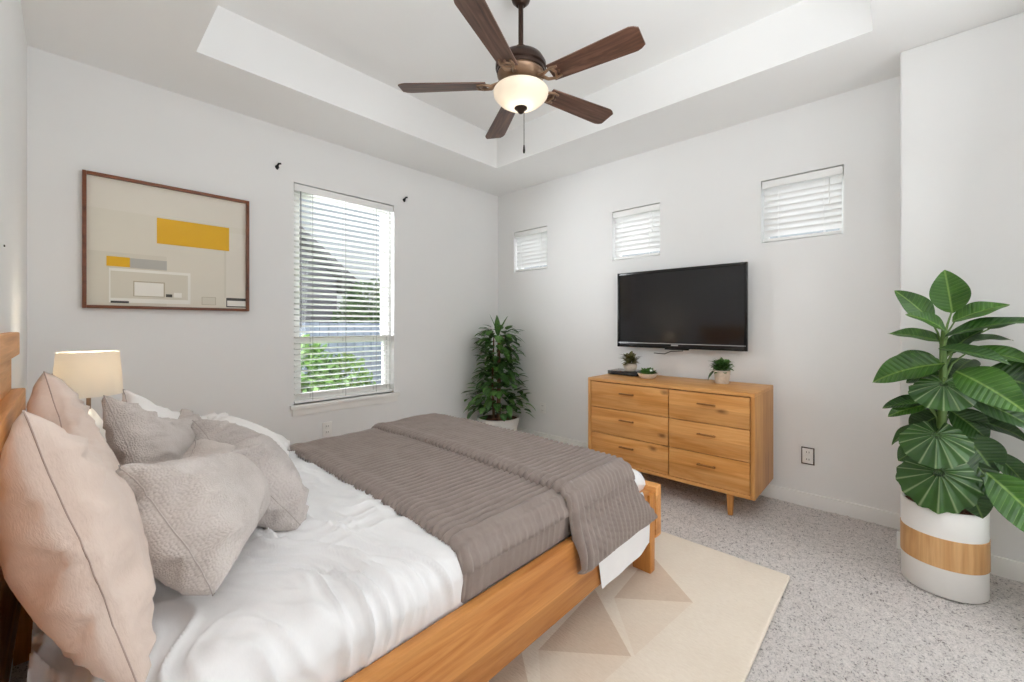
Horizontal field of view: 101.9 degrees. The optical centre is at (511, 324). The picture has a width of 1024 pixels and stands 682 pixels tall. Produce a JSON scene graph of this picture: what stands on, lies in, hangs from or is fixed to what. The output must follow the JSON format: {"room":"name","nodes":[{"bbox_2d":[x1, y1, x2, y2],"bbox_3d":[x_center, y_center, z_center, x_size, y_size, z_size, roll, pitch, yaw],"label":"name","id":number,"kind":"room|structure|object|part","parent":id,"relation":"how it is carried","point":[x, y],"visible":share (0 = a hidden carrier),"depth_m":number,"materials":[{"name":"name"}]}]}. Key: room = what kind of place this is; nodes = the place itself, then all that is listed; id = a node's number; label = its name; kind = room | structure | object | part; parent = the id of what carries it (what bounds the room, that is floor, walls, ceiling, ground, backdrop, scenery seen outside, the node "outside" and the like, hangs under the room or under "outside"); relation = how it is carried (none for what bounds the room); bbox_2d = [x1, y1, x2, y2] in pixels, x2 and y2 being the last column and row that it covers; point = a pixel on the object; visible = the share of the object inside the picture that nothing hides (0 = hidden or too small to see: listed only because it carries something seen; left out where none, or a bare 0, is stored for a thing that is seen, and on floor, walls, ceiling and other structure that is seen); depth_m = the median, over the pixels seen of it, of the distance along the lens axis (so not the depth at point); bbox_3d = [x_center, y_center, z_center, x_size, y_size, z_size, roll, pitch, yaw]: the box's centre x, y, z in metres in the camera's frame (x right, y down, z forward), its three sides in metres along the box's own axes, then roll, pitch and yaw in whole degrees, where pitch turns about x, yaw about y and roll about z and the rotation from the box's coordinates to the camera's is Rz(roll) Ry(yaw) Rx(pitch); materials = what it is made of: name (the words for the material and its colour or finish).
{"room":"bedroom","nodes":[
{"label":"bedroom","id":0,"kind":"room"},
{"bbox_2d":[0,0,26,411],"bbox_3d":[-1.041,-0.115,0.658,4.740,2.770,0.160,0,0,43],"label":"wall","id":1,"kind":"structure","parent":0,"point":[13,43],"depth_m":1.70,"materials":[{"name":"white paint"}]},
{"bbox_2d":[27,45,497,444],"bbox_3d":[-1.440,-0.115,3.585,0.160,2.770,3.890,0,0,43],"label":"wall","id":2,"kind":"structure","parent":0,"point":[239,364],"depth_m":2.96,"materials":[{"name":"white paint"}]},
{"bbox_2d":[82,169,248,310],"bbox_3d":[-2.165,-0.490,2.665,0.034,0.785,0.828,0,0,43],"label":"framed picture","id":3,"kind":"object","parent":2,"relation":"attached to","point":[146,245],"visible":1,"depth_m":2.62,"materials":[{"name":"beige paper"}]},
{"bbox_2d":[323,421,331,436],"bbox_3d":[-1.508,0.850,3.388,0.009,0.116,0.074,0,0,43],"label":"wall outlet","id":4,"kind":"object","parent":2,"relation":"attached to","point":[327,426],"visible":1,"depth_m":3.38,"materials":[{"name":"white plastic"}]},
{"bbox_2d":[290,192,399,416],"bbox_3d":[-1.420,-0.200,3.562,0.170,1.810,0.945,0,0,43],"label":"window","id":5,"kind":"structure","parent":2,"relation":"in","point":[354,401],"depth_m":3.56,"materials":[{"name":"white plastic"}]},
{"bbox_3d":[-1.465,-0.465,3.594,0.030,1.210,0.800,0,0,43],"label":"sash","id":6,"kind":"part","parent":5,"relation":"part of","materials":[{"name":"white plastic"}]},
{"bbox_3d":[-1.443,0.340,3.574,0.030,0.490,0.800,0,0,43],"label":"sash","id":7,"kind":"part","parent":5,"relation":"part of","materials":[{"name":"white plastic"}]},
{"bbox_2d":[294,183,392,403],"bbox_3d":[-1.407,-0.242,3.540,0.074,1.710,0.858,0,0,43],"label":"window blind","id":8,"kind":"object","parent":5,"relation":"attached to","point":[301,189],"visible":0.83,"depth_m":3.50,"materials":[{"name":"white plastic"}]},
{"bbox_3d":[-1.413,0.603,3.545,0.052,0.020,0.846,0,0,43],"label":"rail","id":9,"kind":"part","parent":8,"relation":"part of","materials":[{"name":"white plastic"}]},
{"bbox_3d":[-1.391,0.662,3.535,0.090,0.085,0.945,0,0,43],"label":"sill","id":10,"kind":"part","parent":5,"relation":"part of","materials":[{"name":"white paint"}]},
{"bbox_2d":[10,471,1023,681],"bbox_3d":[0.232,1.228,2.026,4.436,0.016,3.586,0,0,43],"label":"floor","id":11,"kind":"structure","parent":0,"point":[846,611],"depth_m":1.81,"materials":[{"name":"grey carpet"}]},
{"bbox_2d":[0,332,660,681],"bbox_3d":[-0.552,0.623,1.802,1.547,1.195,2.172,0,0,43],"label":"platform bed","id":12,"kind":"object","parent":11,"relation":"on","point":[474,642],"visible":0.27,"depth_m":1.25,"materials":[{"name":"brown wood"}]},
{"bbox_3d":[-1.781,0.910,1.528,0.070,0.620,0.070,0,0,43],"label":"leg","id":13,"kind":"part","parent":12,"relation":"part of","materials":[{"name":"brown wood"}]},
{"bbox_3d":[-0.023,0.931,1.302,0.036,0.247,1.990,0,0,43],"label":"rail","id":14,"kind":"part","parent":12,"relation":"part of","materials":[{"name":"brown wood"}]},
{"bbox_2d":[432,469,637,624],"bbox_3d":[-0.552,0.850,1.816,1.403,0.269,2.010,0,0,43],"label":"mattress","id":15,"kind":"object","parent":12,"relation":"on","point":[634,471],"visible":0.12,"depth_m":1.39,"materials":[{"name":"white fabric"}]},
{"bbox_2d":[102,395,201,464],"bbox_3d":[-1.200,0.455,1.473,0.230,0.484,0.582,0,0,-16],"label":"pillow","id":16,"kind":"object","parent":15,"relation":"on","point":[135,434],"visible":0.4,"depth_m":1.29,"materials":[{"name":"beige fabric"}]},
{"bbox_2d":[122,389,206,418],"bbox_3d":[-1.351,0.476,1.680,0.203,0.476,0.544,0,0,5],"label":"pillow","id":17,"kind":"object","parent":15,"relation":"on","point":[127,396],"visible":0.11,"depth_m":1.57,"materials":[{"name":"white fabric"}]},
{"bbox_2d":[27,451,649,681],"bbox_3d":[-0.532,0.840,1.810,1.500,0.461,2.031,0,0,43],"label":"duvet","id":18,"kind":"object","parent":15,"relation":"on","point":[324,599],"visible":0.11,"depth_m":1.00,"materials":[{"name":"white fabric"}]},
{"bbox_2d":[0,371,155,681],"bbox_3d":[-0.960,0.383,0.915,0.755,0.513,0.230,0,0,43],"label":"pillow","id":19,"kind":"object","parent":18,"relation":"on","point":[74,552],"visible":0.97,"depth_m":0.69,"materials":[{"name":"beige fabric"}]},
{"bbox_2d":[115,439,270,595],"bbox_3d":[-0.838,0.485,1.135,0.298,0.369,0.528,0,0,-18],"label":"pillow","id":20,"kind":"object","parent":18,"relation":"on","point":[198,511],"visible":0.89,"depth_m":0.95,"materials":[{"name":"beige fabric"}]},
{"bbox_2d":[204,412,289,455],"bbox_3d":[-1.172,0.520,1.821,0.365,0.259,0.422,0,0,-30],"label":"pillow","id":21,"kind":"object","parent":18,"relation":"on","point":[281,440],"visible":0.23,"depth_m":1.83,"materials":[{"name":"white fabric"}]},
{"bbox_2d":[191,419,308,531],"bbox_3d":[-0.916,0.500,1.429,0.568,0.295,0.292,0,0,43],"label":"pillow","id":22,"kind":"object","parent":18,"relation":"on","point":[287,509],"visible":0.48,"depth_m":1.30,"materials":[{"name":"beige fabric"}]},
{"bbox_2d":[290,428,571,602],"bbox_3d":[-0.404,0.711,1.980,1.502,0.208,0.797,0,0,43],"label":"quilted blanket","id":23,"kind":"object","parent":18,"relation":"on","point":[496,522],"visible":0.71,"depth_m":1.53,"materials":[{"name":"beige fabric"}]},
{"bbox_2d":[372,413,657,574],"bbox_3d":[-0.104,0.757,2.269,1.591,0.346,0.650,0,0,43],"label":"quilt","id":24,"kind":"object","parent":23,"relation":"on","point":[606,506],"visible":0.97,"depth_m":1.82,"materials":[{"name":"beige fabric"}]},
{"bbox_3d":[0.647,1.010,2.044,0.094,0.379,0.060,0,0,43],"label":"leg","id":25,"kind":"part","parent":12,"relation":"part of","materials":[{"name":"brown wood"}]},
{"bbox_3d":[0.165,0.920,2.577,1.535,0.250,0.060,0,0,43],"label":"foot rail","id":26,"kind":"part","parent":12,"relation":"part of","materials":[{"name":"brown wood"}]},
{"bbox_2d":[461,315,535,430],"bbox_3d":[-0.142,0.549,4.326,0.683,1.341,0.674,0,0,43],"label":"potted plant","id":27,"kind":"object","parent":11,"relation":"on","point":[508,420],"visible":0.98,"depth_m":4.26,"materials":[{"name":"green plant"}]},
{"bbox_3d":[-0.147,1.091,4.382,0.450,0.257,0.450,0,0,43],"label":"pot","id":28,"kind":"part","parent":27,"relation":"part of","materials":[{"name":"white ceramic"}]},
{"bbox_2d":[488,531,789,681],"bbox_3d":[-0.252,1.209,2.026,2.365,0.020,2.115,0,0,43],"label":"area rug","id":29,"kind":"object","parent":11,"relation":"on","point":[703,613],"visible":0.22,"depth_m":1.65,"materials":[{"name":"beige carpet"}]},
{"bbox_2d":[588,374,772,515],"bbox_3d":[1.214,0.820,3.116,1.189,0.800,0.530,0,0,43],"label":"dresser","id":30,"kind":"object","parent":11,"relation":"on","point":[704,433],"visible":0.87,"depth_m":2.83,"materials":[{"name":"brown wood"}]},
{"bbox_3d":[0.795,0.759,3.521,0.024,0.632,0.510,0,0,43],"label":"panel","id":31,"kind":"part","parent":30,"relation":"part of","materials":[{"name":"brown wood"}]},
{"bbox_2d":[608,368,640,375],"bbox_3d":[0.981,0.402,3.517,0.270,0.036,0.202,0,0,43],"label":"box","id":32,"kind":"object","parent":30,"relation":"on","point":[619,371],"visible":0.76,"depth_m":3.45,"materials":[{"name":"black plastic"}]},
{"bbox_3d":[0.913,0.400,3.444,0.264,0.026,0.002,0,0,43],"label":"panel","id":33,"kind":"part","parent":32,"relation":"part of","materials":[{"name":"grey plastic"}]},
{"bbox_2d":[621,351,639,370],"bbox_3d":[1.002,0.301,3.490,0.184,0.165,0.177,0,0,-15],"label":"potted plant","id":34,"kind":"object","parent":32,"relation":"on","point":[628,366],"visible":1,"depth_m":3.45,"materials":[{"name":"green plant"}]},
{"bbox_3d":[0.994,0.352,3.486,0.112,0.062,0.112,0,0,43],"label":"pot","id":35,"kind":"part","parent":34,"relation":"part of","materials":[{"name":"white ceramic"}]},
{"bbox_3d":[1.022,0.548,3.284,0.623,0.197,0.466,0,0,43],"label":"drawer","id":36,"kind":"part","parent":30,"relation":"part of","materials":[{"name":"brown wood"}]},
{"bbox_3d":[1.022,0.750,3.284,0.623,0.197,0.466,0,0,43],"label":"drawer","id":37,"kind":"part","parent":30,"relation":"part of","materials":[{"name":"brown wood"}]},
{"bbox_3d":[1.022,0.951,3.284,0.623,0.197,0.466,0,0,43],"label":"drawer","id":38,"kind":"part","parent":30,"relation":"part of","materials":[{"name":"brown wood"}]},
{"bbox_2d":[638,367,657,378],"bbox_3d":[1.062,0.375,3.247,0.165,0.090,0.171,0,0,43],"label":"succulent bowl","id":39,"kind":"object","parent":30,"relation":"on","point":[648,373],"visible":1,"depth_m":3.21,"materials":[{"name":"white ceramic"}]},
{"bbox_3d":[1.220,0.432,3.123,1.189,0.024,0.510,0,0,43],"label":"panel","id":40,"kind":"part","parent":30,"relation":"part of","materials":[{"name":"brown wood"}]},
{"bbox_3d":[1.220,1.063,3.123,1.143,0.024,0.510,0,0,43],"label":"panel","id":41,"kind":"part","parent":30,"relation":"part of","materials":[{"name":"brown wood"}]},
{"bbox_3d":[1.271,0.922,2.717,0.116,0.010,0.026,0,0,43],"label":"handle","id":42,"kind":"part","parent":30,"relation":"part of","materials":[{"name":"brown wood"}]},
{"bbox_3d":[1.271,0.520,2.717,0.116,0.010,0.026,0,0,43],"label":"handle","id":43,"kind":"part","parent":30,"relation":"part of","materials":[{"name":"brown wood"}]},
{"bbox_3d":[1.271,0.722,2.717,0.116,0.010,0.026,0,0,43],"label":"handle","id":44,"kind":"part","parent":30,"relation":"part of","materials":[{"name":"brown wood"}]},
{"bbox_3d":[1.438,0.750,2.895,0.504,0.197,0.466,0,0,43],"label":"drawer","id":45,"kind":"part","parent":30,"relation":"part of","materials":[{"name":"brown wood"}]},
{"bbox_3d":[1.438,0.951,2.895,0.504,0.197,0.466,0,0,43],"label":"drawer","id":46,"kind":"part","parent":30,"relation":"part of","materials":[{"name":"brown wood"}]},
{"bbox_3d":[1.438,0.548,2.895,0.504,0.197,0.466,0,0,43],"label":"drawer","id":47,"kind":"part","parent":30,"relation":"part of","materials":[{"name":"brown wood"}]},
{"bbox_2d":[708,357,733,383],"bbox_3d":[1.506,0.325,2.988,0.190,0.190,0.201,0,0,43],"label":"potted plant","id":48,"kind":"object","parent":30,"relation":"on","point":[721,366],"visible":1,"depth_m":2.96,"materials":[{"name":"green plant"}]},
{"bbox_3d":[1.513,0.372,2.990,0.110,0.094,0.110,0,0,43],"label":"pot","id":49,"kind":"part","parent":48,"relation":"part of","materials":[{"name":"beige ceramic"}]},
{"bbox_3d":[1.405,1.147,2.670,0.040,0.146,0.040,0,0,43],"label":"leg","id":50,"kind":"part","parent":30,"relation":"part of","materials":[{"name":"brown wood"}]},
{"bbox_3d":[1.646,0.759,2.725,0.024,0.632,0.510,0,0,43],"label":"panel","id":51,"kind":"part","parent":30,"relation":"part of","materials":[{"name":"brown wood"}]},
{"bbox_2d":[872,270,1023,603],"bbox_3d":[2.077,0.480,1.940,0.591,1.480,0.469,0,0,43],"label":"potted plant","id":52,"kind":"object","parent":11,"relation":"on","point":[950,480],"visible":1,"depth_m":1.86,"materials":[{"name":"green plant"}]},
{"bbox_3d":[2.026,0.443,1.956,0.052,0.846,0.046,0,0,43],"label":"stem","id":53,"kind":"part","parent":52,"relation":"part of","materials":[{"name":"green plant"}]},
{"bbox_3d":[2.031,1.028,1.955,0.290,0.385,0.290,0,0,43],"label":"pot","id":54,"kind":"part","parent":52,"relation":"part of","materials":[{"name":"white ceramic"}]},
{"bbox_3d":[-1.967,0.945,1.938,0.440,0.550,0.404,0,0,43],"label":"nightstand","id":55,"kind":"object","parent":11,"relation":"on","visible":0},
{"bbox_2d":[53,350,122,439],"bbox_3d":[-1.964,0.397,1.926,0.238,0.545,0.238,0,0,43],"label":"table lamp","id":56,"kind":"object","parent":55,"relation":"on","point":[90,374],"visible":0.65,"depth_m":1.86,"materials":[{"name":"beige fabric"}]},
{"bbox_3d":[-1.964,0.224,1.926,0.238,0.200,0.238,0,0,43],"label":"lamp shade","id":57,"kind":"part","parent":56,"relation":"part of","materials":[{"name":"white fabric"}]},
{"bbox_2d":[21,0,1023,195],"bbox_3d":[0.233,-1.705,2.021,4.740,0.410,3.890,0,0,43],"label":"ceiling","id":58,"kind":"structure","parent":0,"point":[331,71],"depth_m":2.59,"materials":[{"name":"white paint"}]},
{"bbox_2d":[398,0,644,152],"bbox_3d":[0.082,-1.363,2.199,1.229,0.894,1.262,0,0,43],"label":"ceiling fan","id":59,"kind":"object","parent":58,"relation":"hanging from","point":[521,70],"visible":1,"depth_m":2.10,"materials":[{"name":"brown wood"}]},
{"bbox_3d":[-0.370,-1.280,2.234,0.465,0.006,0.136,0,12,3],"label":"blade","id":60,"kind":"part","parent":59,"relation":"part of","materials":[{"name":"brown wood"}]},
{"bbox_3d":[-0.100,-1.280,1.824,0.136,0.006,0.465,13,4,20],"label":"blade","id":61,"kind":"part","parent":59,"relation":"part of","materials":[{"name":"brown wood"}]},
{"bbox_3d":[-0.063,-1.280,2.617,0.136,0.006,0.465,-12,3,-15],"label":"blade","id":62,"kind":"part","parent":59,"relation":"part of","materials":[{"name":"brown wood"}]},
{"bbox_3d":[0.047,-1.202,2.215,0.294,0.100,0.294,0,0,43],"label":"lamp shade","id":63,"kind":"part","parent":59,"relation":"part of","materials":[{"name":"white glass"}]},
{"bbox_3d":[0.396,-1.280,2.444,0.465,0.006,0.136,0,-12,-33],"label":"blade","id":64,"kind":"part","parent":59,"relation":"part of","materials":[{"name":"brown wood"}]},
{"bbox_3d":[0.386,-1.280,1.971,0.465,0.006,0.136,0,-12,36],"label":"blade","id":65,"kind":"part","parent":59,"relation":"part of","materials":[{"name":"brown wood"}]},
{"bbox_2d":[498,76,899,513],"bbox_3d":[1.141,-0.115,3.724,3.420,2.770,0.160,0,0,43],"label":"wall","id":66,"kind":"structure","parent":0,"point":[823,311],"depth_m":2.99,"materials":[{"name":"white paint"}]},
{"bbox_2d":[515,227,546,271],"bbox_3d":[0.214,-0.815,4.522,0.459,0.434,0.071,0,0,43],"label":"window blind","id":67,"kind":"object","parent":66,"relation":"attached to","point":[531,246],"visible":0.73,"depth_m":4.52,"materials":[{"name":"white plastic"}]},
{"bbox_3d":[0.123,-0.797,4.615,0.003,0.371,0.057,0,0,43],"label":"ladder cord","id":68,"kind":"part","parent":67,"relation":"part of","materials":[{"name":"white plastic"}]},
{"bbox_3d":[0.218,-0.608,4.526,0.447,0.020,0.052,0,0,43],"label":"rail","id":69,"kind":"part","parent":67,"relation":"part of","materials":[{"name":"white plastic"}]},
{"bbox_2d":[540,402,545,413],"bbox_3d":[0.324,0.875,4.373,0.074,0.116,0.009,0,0,43],"label":"wall outlet","id":70,"kind":"object","parent":66,"relation":"attached to","point":[542,405],"visible":1,"depth_m":4.37,"materials":[{"name":"white plastic"}]},
{"bbox_2d":[613,203,659,259],"bbox_3d":[1.107,-0.815,3.688,0.442,0.434,0.071,0,0,43],"label":"window blind","id":71,"kind":"object","parent":66,"relation":"attached to","point":[637,230],"visible":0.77,"depth_m":3.68,"materials":[{"name":"white plastic"}]},
{"bbox_3d":[1.111,-0.608,3.692,0.430,0.020,0.052,0,0,43],"label":"rail","id":72,"kind":"part","parent":71,"relation":"part of","materials":[{"name":"white plastic"}]},
{"bbox_3d":[1.206,-0.797,3.603,0.003,0.371,0.057,0,0,43],"label":"ladder cord","id":73,"kind":"part","parent":71,"relation":"part of","materials":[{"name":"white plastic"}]},
{"bbox_2d":[617,262,747,353],"bbox_3d":[1.341,-0.105,3.357,1.030,0.698,0.103,0,0,43],"label":"television","id":74,"kind":"object","parent":66,"relation":"attached to","point":[705,307],"visible":1,"depth_m":3.27,"materials":[{"name":"black plastic"}]},
{"bbox_3d":[1.307,0.152,3.320,1.010,0.005,0.002,0,0,43],"label":"chin trim","id":75,"kind":"part","parent":74,"relation":"part of","materials":[{"name":"black plastic"}]},
{"bbox_2d":[517,427,899,529],"bbox_3d":[1.088,1.183,3.657,3.406,0.095,0.016,0,0,43],"label":"baseboard","id":76,"kind":"structure","parent":66,"relation":"attached to","point":[865,513],"depth_m":2.74,"materials":[{"name":"white paint"}]},
{"bbox_2d":[764,175,843,238],"bbox_3d":[2.050,-0.815,2.923,0.470,0.450,0.050,0,0,43],"label":"window","id":77,"kind":"structure","parent":66,"relation":"in","point":[842,228],"depth_m":2.75,"materials":[{"name":"white plastic"}]},
{"bbox_2d":[762,166,843,242],"bbox_3d":[1.991,-0.815,2.861,0.458,0.434,0.071,0,0,43],"label":"window blind","id":78,"kind":"object","parent":77,"relation":"attached to","point":[812,201],"visible":1,"depth_m":2.85,"materials":[{"name":"white plastic"}]},
{"bbox_3d":[1.995,-0.608,2.865,0.446,0.020,0.052,0,0,43],"label":"rail","id":79,"kind":"part","parent":78,"relation":"part of","materials":[{"name":"white plastic"}]},
{"bbox_2d":[801,446,814,465],"bbox_3d":[2.000,0.885,2.805,0.074,0.116,0.009,0,0,43],"label":"wall outlet","id":80,"kind":"object","parent":66,"relation":"attached to","point":[807,454],"visible":1,"depth_m":2.80,"materials":[{"name":"white plastic"}]},
{"bbox_3d":[1.998,0.885,2.805,0.060,0.100,0.002,0,0,43],"label":"plate","id":81,"kind":"part","parent":80,"relation":"part of","materials":[{"name":"white plastic"}]},
{"bbox_2d":[900,12,1023,562],"bbox_3d":[2.712,-0.115,2.051,1.160,2.770,0.460,0,0,43],"label":"wall","id":82,"kind":"structure","parent":0,"point":[962,94],"depth_m":2.11,"materials":[{"name":"white paint"}]},
{"bbox_2d":[897,531,1023,581],"bbox_3d":[2.487,1.183,1.938,1.014,0.095,0.016,0,0,43],"label":"baseboard","id":83,"kind":"structure","parent":82,"relation":"attached to","point":[1010,569],"depth_m":2.01,"materials":[{"name":"white paint"}]},
{"label":"outside","id":84,"kind":"structure","parent":0,"visible":0},
{"bbox_3d":[-5.983,1.520,13.807,20.400,0.100,28.000,0,0,43],"label":"ground","id":85,"kind":"structure","parent":84,"visible":0},
{"bbox_2d":[299,226,360,322],"bbox_3d":[-9.419,-2.035,6.582,6.650,7.110,11.450,0,0,43],"label":"house","id":86,"kind":"structure","parent":85,"relation":"on","point":[302,233],"depth_m":8.18,"materials":[{"name":"grey"}]},
{"bbox_2d":[301,334,375,392],"bbox_3d":[-2.419,0.782,5.073,0.863,1.396,1.637,0,0,33],"label":"shrub","id":87,"kind":"object","parent":85,"relation":"on","point":[304,351],"visible":0.27,"depth_m":5.09,"materials":[{"name":"green plant"}]},
{"bbox_2d":[299,322,381,389],"bbox_3d":[-1.298,0.724,8.737,0.030,1.532,8.992,0,0,43],"label":"fence","id":88,"kind":"object","parent":85,"relation":"on","point":[310,323],"visible":0.07,"depth_m":7.19,"materials":[{"name":"white"}]},
{"bbox_2d":[331,278,379,322],"bbox_3d":[-2.553,0.235,8.188,0.819,2.476,2.060,0,0,43],"label":"tree","id":89,"kind":"object","parent":85,"relation":"on","point":[378,279],"visible":0.16,"depth_m":7.71,"materials":[{"name":"green plant"}]}
]}

